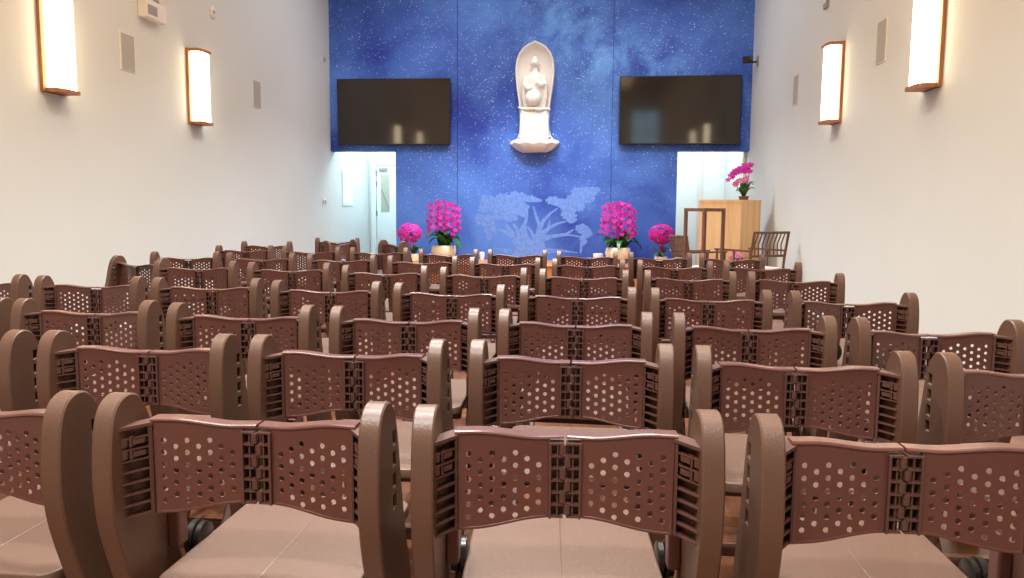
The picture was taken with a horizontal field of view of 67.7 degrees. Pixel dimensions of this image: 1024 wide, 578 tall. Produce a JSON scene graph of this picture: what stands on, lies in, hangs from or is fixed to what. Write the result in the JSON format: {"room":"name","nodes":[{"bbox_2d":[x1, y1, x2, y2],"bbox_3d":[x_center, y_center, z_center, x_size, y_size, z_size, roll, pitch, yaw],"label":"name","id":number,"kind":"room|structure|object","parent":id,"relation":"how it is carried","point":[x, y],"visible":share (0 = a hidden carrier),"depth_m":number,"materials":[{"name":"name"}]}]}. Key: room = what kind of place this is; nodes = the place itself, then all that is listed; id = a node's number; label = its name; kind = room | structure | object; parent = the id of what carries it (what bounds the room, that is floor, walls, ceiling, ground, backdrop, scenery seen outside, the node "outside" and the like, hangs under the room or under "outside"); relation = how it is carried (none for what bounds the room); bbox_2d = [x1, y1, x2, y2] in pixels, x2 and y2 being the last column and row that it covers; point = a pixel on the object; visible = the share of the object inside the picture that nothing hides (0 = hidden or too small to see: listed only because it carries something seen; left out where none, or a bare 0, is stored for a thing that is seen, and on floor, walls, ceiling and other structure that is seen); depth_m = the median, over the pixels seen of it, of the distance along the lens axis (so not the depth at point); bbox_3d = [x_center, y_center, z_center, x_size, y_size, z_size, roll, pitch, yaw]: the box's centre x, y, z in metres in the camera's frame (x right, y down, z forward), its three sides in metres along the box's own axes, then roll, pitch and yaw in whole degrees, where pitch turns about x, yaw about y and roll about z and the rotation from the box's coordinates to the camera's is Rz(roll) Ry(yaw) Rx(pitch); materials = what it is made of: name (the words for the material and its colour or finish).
{"room":"house of worship","nodes":[
{"label":"house of worship","id":0,"kind":"room"},
{"bbox_2d":[0,0,369,334],"bbox_3d":[-3.868,-1.969,5.547,0.200,5.000,19.000,1,6,6],"label":"wall","id":1,"kind":"structure","parent":0,"point":[117,167],"depth_m":7.85,"materials":[{"name":"white paint"}]},
{"bbox_2d":[35,0,80,95],"bbox_3d":[-3.631,-1.977,6.129,0.155,0.800,0.300,1,6,6],"label":"wall sconce","id":2,"kind":"object","parent":1,"relation":"attached to","point":[55,25],"visible":1,"depth_m":6.05,"materials":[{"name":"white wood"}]},
{"bbox_2d":[119,30,135,73],"bbox_3d":[-3.598,-2.216,7.147,0.011,0.350,0.230,1,6,6],"label":"wall speaker","id":3,"kind":"object","parent":1,"relation":"attached to","point":[126,41],"visible":1,"depth_m":7.13,"materials":[{"name":"white plastic"}]},
{"bbox_2d":[137,0,166,24],"bbox_3d":[-3.508,-2.768,7.450,0.110,0.288,0.340,1,6,6],"label":"emergency light","id":4,"kind":"object","parent":1,"relation":"attached to","point":[152,11],"visible":1,"depth_m":7.40,"materials":[{"name":"white plastic"}]},
{"bbox_2d":[185,47,213,125],"bbox_3d":[-3.407,-2.201,8.346,0.155,0.800,0.300,1,6,6],"label":"wall sconce","id":5,"kind":"object","parent":1,"relation":"attached to","point":[197,59],"visible":1,"depth_m":8.26,"materials":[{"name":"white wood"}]},
{"bbox_2d":[190,51,210,122],"bbox_3d":[-3.403,-2.200,8.346,0.106,0.740,0.210,1,6,6],"label":"diffuser","id":6,"kind":"object","parent":5,"relation":"attached to","point":[200,111],"depth_m":8.27,"materials":[{"name":"white"}]},
{"bbox_2d":[209,6,215,17],"bbox_3d":[-3.416,-3.164,8.724,0.028,0.136,0.136,1,6,6],"label":"detector","id":7,"kind":"object","parent":1,"relation":"attached to","point":[212,11],"visible":1,"depth_m":8.69,"materials":[{"name":"white plastic"}]},
{"bbox_2d":[252,79,260,108],"bbox_3d":[-3.316,-2.536,9.922,0.011,0.350,0.235,1,6,6],"label":"wall speaker","id":8,"kind":"object","parent":1,"relation":"attached to","point":[256,85],"visible":1,"depth_m":9.90,"materials":[{"name":"white plastic"}]},
{"bbox_2d":[322,198,325,205],"bbox_3d":[-3.074,-1.426,12.512,0.017,0.120,0.180,1,6,6],"label":"light switch","id":9,"kind":"object","parent":1,"relation":"attached to","point":[323,199],"visible":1,"depth_m":12.48,"materials":[{"name":"white plastic"}]},
{"bbox_2d":[342,171,352,205],"bbox_3d":[-2.950,-1.798,13.704,0.016,0.620,0.600,1,6,6],"label":"panel","id":10,"kind":"object","parent":1,"relation":"attached to","point":[347,177],"visible":1,"depth_m":13.66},
{"bbox_2d":[368,152,395,252],"bbox_3d":[-2.040,-1.917,15.040,1.557,3.000,0.150,1,6,6],"label":"wall","id":11,"kind":"structure","parent":0,"point":[371,155],"depth_m":14.97,"materials":[{"name":"paint"}]},
{"bbox_2d":[370,159,395,266],"bbox_3d":[-2.252,-1.470,14.974,1.060,2.120,0.112,1,6,6],"label":"door","id":12,"kind":"structure","parent":11,"relation":"in","point":[382,178],"depth_m":14.98,"materials":[{"name":"white paint"}]},
{"bbox_2d":[0,269,1023,577],"bbox_3d":[-0.382,0.638,5.457,7.245,0.120,19.400,1,6,6],"label":"floor","id":13,"kind":"structure","parent":0,"point":[950,548],"depth_m":2.96,"materials":[{"name":"brown wood"}]},
{"bbox_2d":[0,297,13,481],"bbox_3d":[-2.106,0.415,3.008,0.510,0.809,0.609,1,6,5],"label":"folding chair","id":14,"kind":"object","parent":13,"relation":"on","point":[6,303],"visible":0.12,"depth_m":2.81,"materials":[{"name":"brown plastic"}]},
{"bbox_2d":[0,274,32,301],"bbox_3d":[-2.680,0.311,3.990,0.510,0.809,0.609,1,6,3],"label":"folding chair","id":15,"kind":"object","parent":13,"relation":"on","point":[21,286],"visible":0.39,"depth_m":3.80,"materials":[{"name":"brown plastic"}]},
{"bbox_2d":[0,330,39,481],"bbox_3d":[-1.562,0.495,2.264,0.510,0.809,0.609,1,6,6],"label":"folding chair","id":16,"kind":"object","parent":13,"relation":"on","point":[18,348],"visible":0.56,"depth_m":2.05,"materials":[{"name":"brown plastic"}]},
{"bbox_2d":[0,390,168,577],"bbox_3d":[-1.023,0.569,1.577,0.510,0.809,0.609,1,6,6],"label":"folding chair","id":17,"kind":"object","parent":13,"relation":"on","point":[49,527],"visible":0.86,"depth_m":1.41,"materials":[{"name":"brown plastic"}]},
{"bbox_2d":[33,275,149,348],"bbox_3d":[-2.064,0.323,3.917,0.510,0.809,0.609,1,6,2],"label":"folding chair","id":18,"kind":"object","parent":13,"relation":"on","point":[47,295],"visible":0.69,"depth_m":3.78,"materials":[{"name":"brown plastic"}]},
{"bbox_2d":[10,298,188,495],"bbox_3d":[-1.539,0.425,2.949,0.510,0.809,0.609,1,6,4],"label":"folding chair","id":19,"kind":"object","parent":13,"relation":"on","point":[26,314],"visible":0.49,"depth_m":2.81,"materials":[{"name":"brown plastic"}]},
{"bbox_2d":[69,255,172,370],"bbox_3d":[-2.648,0.187,5.217,0.510,0.809,0.609,3,7,28],"label":"folding chair","id":20,"kind":"object","parent":13,"relation":"on","point":[118,271],"visible":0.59,"depth_m":5.34,"materials":[{"name":"brown plastic"}]},
{"bbox_2d":[36,330,261,529],"bbox_3d":[-0.990,0.504,2.220,0.510,0.809,0.609,1,6,5],"label":"folding chair","id":21,"kind":"object","parent":13,"relation":"on","point":[61,365],"visible":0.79,"depth_m":2.08,"materials":[{"name":"brown plastic"}]},
{"bbox_2d":[150,251,230,333],"bbox_3d":[-2.542,0.098,6.099,0.510,0.809,0.609,0,6,-3],"label":"folding chair","id":22,"kind":"object","parent":13,"relation":"on","point":[215,262],"visible":0.27,"depth_m":5.96,"materials":[{"name":"brown plastic"}]},
{"bbox_2d":[153,260,246,374],"bbox_3d":[-2.028,0.207,5.064,0.510,0.809,0.609,0,6,-1],"label":"folding chair","id":23,"kind":"object","parent":13,"relation":"on","point":[232,276],"visible":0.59,"depth_m":4.92,"materials":[{"name":"brown plastic"}]},
{"bbox_2d":[150,277,267,346],"bbox_3d":[-1.466,0.334,3.853,0.510,0.809,0.609,0,6,1],"label":"folding chair","id":24,"kind":"object","parent":13,"relation":"on","point":[255,296],"visible":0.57,"depth_m":3.71,"materials":[{"name":"brown plastic"}]},
{"bbox_2d":[215,245,274,331],"bbox_3d":[-2.477,-0.017,7.228,0.510,0.809,0.609,0,6,-2],"label":"folding chair","id":25,"kind":"object","parent":13,"relation":"on","point":[269,254],"visible":0.3,"depth_m":7.09,"materials":[{"name":"brown plastic"}]},
{"bbox_2d":[165,302,335,516],"bbox_3d":[-0.935,0.440,2.851,0.510,0.809,0.609,1,6,5],"label":"folding chair","id":26,"kind":"object","parent":13,"relation":"on","point":[182,330],"visible":0.41,"depth_m":2.71,"materials":[{"name":"brown plastic"}]},
{"bbox_2d":[92,392,410,577],"bbox_3d":[-0.455,0.579,1.515,0.510,0.809,0.609,1,6,6],"label":"folding chair","id":27,"kind":"object","parent":13,"relation":"on","point":[290,533],"visible":1,"depth_m":1.39,"materials":[{"name":"brown plastic"}]},
{"bbox_2d":[226,252,299,329],"bbox_3d":[-1.930,0.109,6.029,0.510,0.809,0.609,0,6,-2],"label":"folding chair","id":28,"kind":"object","parent":13,"relation":"on","point":[291,263],"visible":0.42,"depth_m":5.88,"materials":[{"name":"brown plastic"}]},
{"bbox_2d":[241,241,292,314],"bbox_3d":[-2.574,-0.114,8.178,0.510,0.809,0.609,0,6,0],"label":"folding chair","id":29,"kind":"object","parent":13,"relation":"on","point":[244,246],"visible":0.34,"depth_m":8.03,"materials":[{"name":"brown plastic"}]},
{"bbox_2d":[247,262,334,337],"bbox_3d":[-1.396,0.221,4.971,0.510,0.809,0.609,0,6,1],"label":"folding chair","id":30,"kind":"object","parent":13,"relation":"on","point":[325,281],"visible":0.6,"depth_m":4.83,"materials":[{"name":"brown plastic"}]},
{"bbox_2d":[281,246,341,291],"bbox_3d":[-1.821,0.004,7.066,0.510,0.809,0.609,0,6,-3],"label":"folding chair","id":31,"kind":"object","parent":13,"relation":"on","point":[335,256],"visible":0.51,"depth_m":6.93,"materials":[{"name":"brown plastic"}]},
{"bbox_2d":[270,280,386,421],"bbox_3d":[-0.858,0.349,3.750,0.510,0.809,0.609,1,6,4],"label":"folding chair","id":32,"kind":"object","parent":13,"relation":"on","point":[282,304],"visible":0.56,"depth_m":3.61,"materials":[{"name":"brown plastic"}]},
{"bbox_2d":[301,239,364,309],"bbox_3d":[-2.023,-0.147,8.539,0.609,0.809,0.510,3,6,26],"label":"folding chair","id":33,"kind":"object","parent":13,"relation":"on","point":[326,246],"visible":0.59,"depth_m":8.54,"materials":[{"name":"brown plastic"}]},
{"bbox_2d":[315,238,359,288],"bbox_3d":[-2.090,-0.224,9.290,0.510,0.809,0.609,0,6,0],"label":"folding chair","id":34,"kind":"object","parent":13,"relation":"on","point":[318,243],"visible":0.15,"depth_m":9.11,"materials":[{"name":"brown plastic"}]},
{"bbox_2d":[306,254,377,336],"bbox_3d":[-1.289,0.123,5.936,0.510,0.809,0.609,0,6,-1],"label":"folding chair","id":35,"kind":"object","parent":13,"relation":"on","point":[370,266],"visible":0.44,"depth_m":5.79,"materials":[{"name":"brown plastic"}]},
{"bbox_2d":[247,334,454,577],"bbox_3d":[-0.413,0.513,2.168,0.510,0.809,0.609,1,6,6],"label":"folding chair","id":36,"kind":"object","parent":13,"relation":"on","point":[269,388],"visible":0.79,"depth_m":2.03,"materials":[{"name":"brown plastic"}]},
{"bbox_2d":[350,247,408,313],"bbox_3d":[-1.192,0.015,7.003,0.510,0.809,0.609,0,6,-1],"label":"folding chair","id":37,"kind":"object","parent":13,"relation":"on","point":[403,257],"visible":0.26,"depth_m":6.86,"materials":[{"name":"brown plastic"}]},
{"bbox_2d":[341,265,429,344],"bbox_3d":[-0.765,0.244,4.785,0.510,0.809,0.609,0,6,1],"label":"folding chair","id":38,"kind":"object","parent":13,"relation":"on","point":[349,280],"visible":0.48,"depth_m":4.64,"materials":[{"name":"brown plastic"}]},
{"bbox_2d":[378,240,430,311],"bbox_3d":[-1.202,-0.140,8.529,0.609,0.809,0.510,-4,7,-36],"label":"folding chair","id":39,"kind":"object","parent":13,"relation":"on","point":[384,247],"visible":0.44,"depth_m":8.52,"materials":[{"name":"brown plastic"}]},
{"bbox_2d":[329,306,481,536],"bbox_3d":[-0.356,0.450,2.795,0.510,0.809,0.609,1,6,4],"label":"folding chair","id":40,"kind":"object","parent":13,"relation":"on","point":[344,333],"visible":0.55,"depth_m":2.66,"materials":[{"name":"brown plastic"}]},
{"bbox_2d":[387,255,458,349],"bbox_3d":[-0.654,0.143,5.785,0.510,0.809,0.609,1,6,1],"label":"folding chair","id":41,"kind":"object","parent":13,"relation":"on","point":[392,267],"visible":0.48,"depth_m":5.64,"materials":[{"name":"brown plastic"}]},
{"bbox_2d":[419,249,478,316],"bbox_3d":[-0.551,0.039,6.816,0.510,0.809,0.609,1,6,1],"label":"folding chair","id":42,"kind":"object","parent":13,"relation":"on","point":[434,289],"visible":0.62,"depth_m":6.67,"materials":[{"name":"brown plastic"}]},
{"bbox_2d":[392,282,507,454],"bbox_3d":[-0.267,0.363,3.653,0.510,0.809,0.609,1,6,7],"label":"folding chair","id":43,"kind":"object","parent":13,"relation":"on","point":[403,307],"visible":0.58,"depth_m":3.52,"materials":[{"name":"brown plastic"}]},
{"bbox_2d":[439,267,527,378],"bbox_3d":[-0.158,0.260,4.668,0.510,0.809,0.609,1,6,4],"label":"folding chair","id":44,"kind":"object","parent":13,"relation":"on","point":[447,283],"visible":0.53,"depth_m":4.53,"materials":[{"name":"brown plastic"}]},
{"bbox_2d":[469,257,540,348],"bbox_3d":[-0.041,0.158,5.681,0.510,0.809,0.609,1,6,4],"label":"folding chair","id":45,"kind":"object","parent":13,"relation":"on","point":[475,269],"visible":0.43,"depth_m":5.54,"materials":[{"name":"brown plastic"}]},
{"bbox_2d":[488,249,546,342],"bbox_3d":[0.054,0.045,6.797,0.510,0.809,0.609,1,6,4],"label":"folding chair","id":46,"kind":"object","parent":13,"relation":"on","point":[492,259],"visible":0.38,"depth_m":6.66,"materials":[{"name":"brown plastic"}]},
{"bbox_2d":[400,258,672,288],"bbox_3d":[0.281,-0.257,12.058,4.400,0.335,1.180,1,6,6],"label":"stage","id":47,"kind":"object","parent":13,"relation":"on","point":[549,262],"visible":0.02,"depth_m":11.60,"materials":[{"name":"brown wood"}]},
{"bbox_2d":[397,223,424,260],"bbox_3d":[-1.589,-0.743,12.065,0.436,0.604,0.350,4,7,34],"label":"potted orchid","id":48,"kind":"object","parent":47,"relation":"on","point":[406,233],"visible":0.96,"depth_m":11.98,"materials":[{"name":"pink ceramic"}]},
{"bbox_2d":[423,199,461,260],"bbox_3d":[-1.088,-0.942,12.203,0.649,0.978,0.676,1,6,6],"label":"potted orchid","id":49,"kind":"object","parent":47,"relation":"on","point":[444,240],"visible":0.96,"depth_m":12.08,"materials":[{"name":"pink plant"}]},
{"bbox_2d":[479,252,484,259],"bbox_3d":[-0.492,-0.544,12.521,0.090,0.130,0.063,1,6,6],"label":"cup","id":50,"kind":"object","parent":47,"relation":"on","point":[481,254],"visible":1,"depth_m":12.50,"materials":[{"name":"white ceramic"}]},
{"bbox_2d":[593,253,603,261],"bbox_3d":[1.393,-0.511,12.334,0.170,0.130,0.119,1,6,6],"label":"dish","id":51,"kind":"object","parent":47,"relation":"on","point":[595,255],"visible":0.56,"depth_m":12.29,"materials":[{"name":"white ceramic"}]},
{"bbox_2d":[593,253,603,257],"bbox_3d":[1.393,-0.511,12.334,0.170,0.130,0.119,1,6,6],"label":"bowl","id":52,"kind":"object","parent":51,"relation":"on","point":[595,255],"depth_m":12.29,"materials":[{"name":"white ceramic"}]},
{"bbox_2d":[593,201,641,263],"bbox_3d":[1.656,-0.892,11.936,0.769,0.973,0.504,1,6,6],"label":"potted orchid","id":53,"kind":"object","parent":47,"relation":"on","point":[620,243],"visible":0.99,"depth_m":11.84,"materials":[{"name":"pink plant"}]},
{"bbox_2d":[649,224,673,260],"bbox_3d":[2.277,-0.681,11.654,0.391,0.619,0.343,1,6,6],"label":"potted orchid","id":54,"kind":"object","parent":47,"relation":"on","point":[662,237],"visible":0.94,"depth_m":11.60,"materials":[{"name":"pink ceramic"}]},
{"bbox_2d":[410,404,725,577],"bbox_3d":[0.095,0.589,1.462,0.510,0.809,0.609,1,6,3],"label":"folding chair","id":55,"kind":"object","parent":13,"relation":"on","point":[551,538],"visible":1,"depth_m":1.33,"materials":[{"name":"brown plastic"}]},
{"bbox_2d":[468,339,673,548],"bbox_3d":[0.160,0.522,2.117,0.510,0.809,0.609,1,6,5],"label":"folding chair","id":56,"kind":"object","parent":13,"relation":"on","point":[486,376],"visible":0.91,"depth_m":1.98,"materials":[{"name":"brown plastic"}]},
{"bbox_2d":[497,308,652,508],"bbox_3d":[0.227,0.460,2.734,0.510,0.809,0.609,1,6,7],"label":"folding chair","id":57,"kind":"object","parent":13,"relation":"on","point":[511,337],"visible":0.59,"depth_m":2.60,"materials":[{"name":"brown plastic"}]},
{"bbox_2d":[519,285,635,428],"bbox_3d":[0.304,0.376,3.569,0.510,0.809,0.609,1,6,6],"label":"folding chair","id":58,"kind":"object","parent":13,"relation":"on","point":[529,307],"visible":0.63,"depth_m":3.43,"materials":[{"name":"brown plastic"}]},
{"bbox_2d":[539,268,628,378],"bbox_3d":[0.428,0.275,4.572,0.510,0.809,0.609,1,6,7],"label":"folding chair","id":59,"kind":"object","parent":13,"relation":"on","point":[546,285],"visible":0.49,"depth_m":4.44,"materials":[{"name":"brown plastic"}]},
{"bbox_2d":[557,251,617,318],"bbox_3d":[0.644,0.068,6.612,0.510,0.809,0.609,1,6,6],"label":"folding chair","id":60,"kind":"object","parent":13,"relation":"on","point":[588,262],"visible":0.37,"depth_m":6.47,"materials":[{"name":"brown plastic"}]},
{"bbox_2d":[552,258,624,344],"bbox_3d":[0.547,0.175,5.554,0.510,0.809,0.609,1,6,4],"label":"folding chair","id":61,"kind":"object","parent":13,"relation":"on","point":[587,272],"visible":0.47,"depth_m":5.42,"materials":[{"name":"brown plastic"}]},
{"bbox_2d":[628,252,691,318],"bbox_3d":[1.231,0.086,6.479,0.510,0.809,0.609,1,6,5],"label":"folding chair","id":62,"kind":"object","parent":13,"relation":"on","point":[632,262],"visible":0.31,"depth_m":6.33,"materials":[{"name":"brown plastic"}]},
{"bbox_2d":[636,260,712,344],"bbox_3d":[1.143,0.190,5.453,0.510,0.809,0.609,1,6,8],"label":"folding chair","id":63,"kind":"object","parent":13,"relation":"on","point":[705,273],"visible":0.42,"depth_m":5.31,"materials":[{"name":"brown plastic"}]},
{"bbox_2d":[642,270,736,387],"bbox_3d":[1.025,0.284,4.523,0.510,0.809,0.609,1,6,7],"label":"folding chair","id":64,"kind":"object","parent":13,"relation":"on","point":[727,291],"visible":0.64,"depth_m":4.38,"materials":[{"name":"brown plastic"}]},
{"bbox_2d":[669,235,726,274],"bbox_3d":[2.406,-0.279,9.917,0.656,0.842,0.380,-2,6,-24],"label":"armchair","id":65,"kind":"object","parent":13,"relation":"on","point":[676,249],"visible":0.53,"depth_m":9.81,"materials":[{"name":"brown wood"}]},
{"bbox_2d":[683,208,725,288],"bbox_3d":[2.348,-0.396,9.369,0.350,1.185,0.350,-3,7,-30],"label":"stand","id":66,"kind":"object","parent":13,"relation":"on","point":[704,210],"visible":0.5,"depth_m":9.27,"materials":[{"name":"brown wood"}]},
{"bbox_2d":[649,287,772,433],"bbox_3d":[0.877,0.387,3.495,0.510,0.809,0.609,1,6,7],"label":"folding chair","id":67,"kind":"object","parent":13,"relation":"on","point":[760,317],"visible":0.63,"depth_m":3.35,"materials":[{"name":"brown plastic"}]},
{"bbox_2d":[697,200,760,290],"bbox_3d":[2.994,-0.578,10.614,0.835,1.305,0.779,1,6,6],"label":"lectern","id":68,"kind":"object","parent":13,"relation":"on","point":[742,217],"visible":0.49,"depth_m":10.27,"materials":[{"name":"brown wood"}]},
{"bbox_2d":[725,162,754,199],"bbox_3d":[3.135,-1.482,10.488,0.412,0.520,0.237,1,6,6],"label":"potted orchid","id":69,"kind":"object","parent":68,"relation":"on","point":[743,189],"visible":0.98,"depth_m":10.43,"materials":[{"name":"pink plant"}]},
{"bbox_2d":[696,253,764,326],"bbox_3d":[1.812,0.099,6.396,0.510,0.809,0.609,1,6,10],"label":"folding chair","id":70,"kind":"object","parent":13,"relation":"on","point":[757,264],"visible":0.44,"depth_m":6.25,"materials":[{"name":"brown plastic"}]},
{"bbox_2d":[728,251,748,285],"bbox_3d":[2.954,-0.184,9.986,0.289,0.650,0.260,1,6,6],"label":"potted orchid","id":71,"kind":"object","parent":13,"relation":"on","point":[738,256],"visible":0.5,"depth_m":9.88,"materials":[{"name":"pink plant"}]},
{"bbox_2d":[714,231,789,305],"bbox_3d":[2.934,-0.256,9.371,0.600,0.916,0.656,-3,7,-28],"label":"armchair","id":72,"kind":"object","parent":13,"relation":"on","point":[767,250],"visible":0.53,"depth_m":9.15,"materials":[{"name":"brown wood"}]},
{"bbox_2d":[670,312,837,517],"bbox_3d":[0.798,0.471,2.668,0.510,0.809,0.609,1,6,6],"label":"folding chair","id":73,"kind":"object","parent":13,"relation":"on","point":[820,350],"visible":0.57,"depth_m":2.52,"materials":[{"name":"brown plastic"}]},
{"bbox_2d":[722,261,801,379],"bbox_3d":[1.731,0.200,5.396,0.510,0.809,0.609,1,6,10],"label":"folding chair","id":74,"kind":"object","parent":13,"relation":"on","point":[795,275],"visible":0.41,"depth_m":5.25,"materials":[{"name":"brown plastic"}]},
{"bbox_2d":[743,271,844,416],"bbox_3d":[1.612,0.295,4.458,0.510,0.809,0.609,2,6,11],"label":"folding chair","id":75,"kind":"object","parent":13,"relation":"on","point":[835,291],"visible":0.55,"depth_m":4.31,"materials":[{"name":"brown plastic"}]},
{"bbox_2d":[687,345,918,556],"bbox_3d":[0.724,0.534,2.046,0.510,0.809,0.609,1,6,7],"label":"folding chair","id":76,"kind":"object","parent":13,"relation":"on","point":[893,398],"visible":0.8,"depth_m":1.91,"materials":[{"name":"brown plastic"}]},
{"bbox_2d":[775,290,918,439],"bbox_3d":[1.455,0.399,3.418,0.510,0.809,0.609,1,6,5],"label":"folding chair","id":77,"kind":"object","parent":13,"relation":"on","point":[904,316],"visible":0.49,"depth_m":3.27,"materials":[{"name":"brown plastic"}]},
{"bbox_2d":[837,344,841,360],"bbox_3d":[1.396,0.260,3.410,0.144,0.160,0.118,1,6,6],"label":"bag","id":78,"kind":"object","parent":77,"relation":"on","point":[839,346],"visible":0.05,"depth_m":3.37,"materials":[{"name":"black fabric"}]},
{"bbox_2d":[732,413,1023,577],"bbox_3d":[0.664,0.598,1.406,0.510,0.809,0.609,1,6,5],"label":"folding chair","id":79,"kind":"object","parent":13,"relation":"on","point":[773,541],"visible":1,"depth_m":1.28,"materials":[{"name":"brown plastic"}]},
{"bbox_2d":[824,317,1023,535],"bbox_3d":[1.355,0.482,2.600,0.510,0.809,0.609,1,6,4],"label":"folding chair","id":80,"kind":"object","parent":13,"relation":"on","point":[1005,350],"visible":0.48,"depth_m":2.45,"materials":[{"name":"brown plastic"}]},
{"bbox_2d":[914,352,1023,566],"bbox_3d":[1.286,0.544,1.980,0.510,0.809,0.609,1,6,5],"label":"folding chair","id":81,"kind":"object","parent":13,"relation":"on","point":[943,419],"visible":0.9,"depth_m":1.85,"materials":[{"name":"brown plastic"}]},
{"bbox_2d":[328,0,754,260],"bbox_3d":[0.379,-2.648,12.515,6.845,5.000,0.218,1,6,6],"label":"wall","id":82,"kind":"structure","parent":0,"point":[512,202],"depth_m":12.41,"materials":[{"name":"blue paint"}]},
{"bbox_2d":[337,78,450,144],"bbox_3d":[-1.943,-2.911,12.559,1.887,1.068,0.083,1,7,6],"label":"television","id":83,"kind":"object","parent":82,"relation":"attached to","point":[392,111],"visible":1,"depth_m":12.52,"materials":[{"name":"glass"}]},
{"bbox_2d":[510,41,558,152],"bbox_3d":[0.368,-3.078,12.212,0.799,1.760,0.336,1,6,3],"label":"statue","id":84,"kind":"object","parent":82,"relation":"attached to","point":[534,68],"visible":1,"depth_m":12.22,"materials":[{"name":"white stone"}]},
{"bbox_2d":[619,75,741,144],"bbox_3d":[2.655,-2.831,12.101,1.887,1.068,0.083,1,7,6],"label":"television","id":85,"kind":"object","parent":82,"relation":"attached to","point":[683,109],"visible":1,"depth_m":12.06,"materials":[{"name":"glass"}]},
{"bbox_2d":[675,152,724,265],"bbox_3d":[3.243,-1.825,14.513,1.513,3.000,0.150,1,6,6],"label":"wall","id":86,"kind":"structure","parent":0,"point":[713,175],"depth_m":14.39,"materials":[{"name":"paint"}]},
{"bbox_2d":[695,152,702,265],"bbox_3d":[3.535,-1.760,14.389,0.080,2.900,0.050,1,6,6],"label":"trim","id":87,"kind":"structure","parent":86,"relation":"attached to","point":[700,155],"depth_m":14.35,"materials":[{"name":"white paint"}]},
{"bbox_2d":[724,0,1023,368],"bbox_3d":[3.141,-1.848,4.849,0.200,5.000,19.000,1,6,6],"label":"wall","id":88,"kind":"structure","parent":0,"point":[920,193],"depth_m":6.33,"materials":[{"name":"white paint"}]},
{"bbox_2d":[741,152,746,195],"bbox_3d":[3.766,-1.411,12.457,0.050,2.600,0.100,1,6,6],"label":"trim","id":89,"kind":"structure","parent":88,"relation":"attached to","point":[744,155],"depth_m":12.34,"materials":[{"name":"white paint"}]},
{"bbox_2d":[743,56,758,65],"bbox_3d":[3.625,-3.474,11.564,0.215,0.163,0.288,3,6,25],"label":"security camera","id":90,"kind":"object","parent":88,"relation":"attached to","point":[746,59],"visible":1,"depth_m":11.50,"materials":[{"name":"grey plastic"}]},
{"bbox_2d":[793,73,798,105],"bbox_3d":[3.501,-2.458,9.415,0.011,0.365,0.235,1,6,6],"label":"wall speaker","id":91,"kind":"object","parent":88,"relation":"attached to","point":[796,77],"visible":1,"depth_m":9.39,"materials":[{"name":"white plastic"}]},
{"bbox_2d":[823,0,828,9],"bbox_3d":[3.381,-3.194,8.214,0.036,0.340,0.120,1,6,6],"label":"box","id":92,"kind":"object","parent":88,"relation":"attached to","point":[825,2],"visible":1,"depth_m":8.19,"materials":[{"name":"grey plastic"}]},
{"bbox_2d":[818,41,844,124],"bbox_3d":[3.263,-2.098,7.811,0.155,0.800,0.300,1,6,6],"label":"wall sconce","id":93,"kind":"object","parent":88,"relation":"attached to","point":[834,51],"visible":1,"depth_m":7.72,"materials":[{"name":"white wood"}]},
{"bbox_2d":[821,45,840,120],"bbox_3d":[3.259,-2.098,7.812,0.106,0.740,0.210,1,6,6],"label":"diffuser","id":94,"kind":"object","parent":93,"relation":"attached to","point":[832,53],"depth_m":7.73,"materials":[{"name":"white"}]},
{"bbox_2d":[875,16,887,65],"bbox_3d":[3.220,-2.159,6.651,0.011,0.375,0.225,1,6,6],"label":"wall speaker","id":95,"kind":"object","parent":88,"relation":"attached to","point":[882,29],"visible":1,"depth_m":6.63,"materials":[{"name":"white plastic"}]},
{"bbox_2d":[905,0,946,91],"bbox_3d":[3.040,-1.876,5.614,0.155,0.800,0.300,1,6,6],"label":"wall sconce","id":96,"kind":"object","parent":88,"relation":"attached to","point":[929,16],"visible":1,"depth_m":5.54,"materials":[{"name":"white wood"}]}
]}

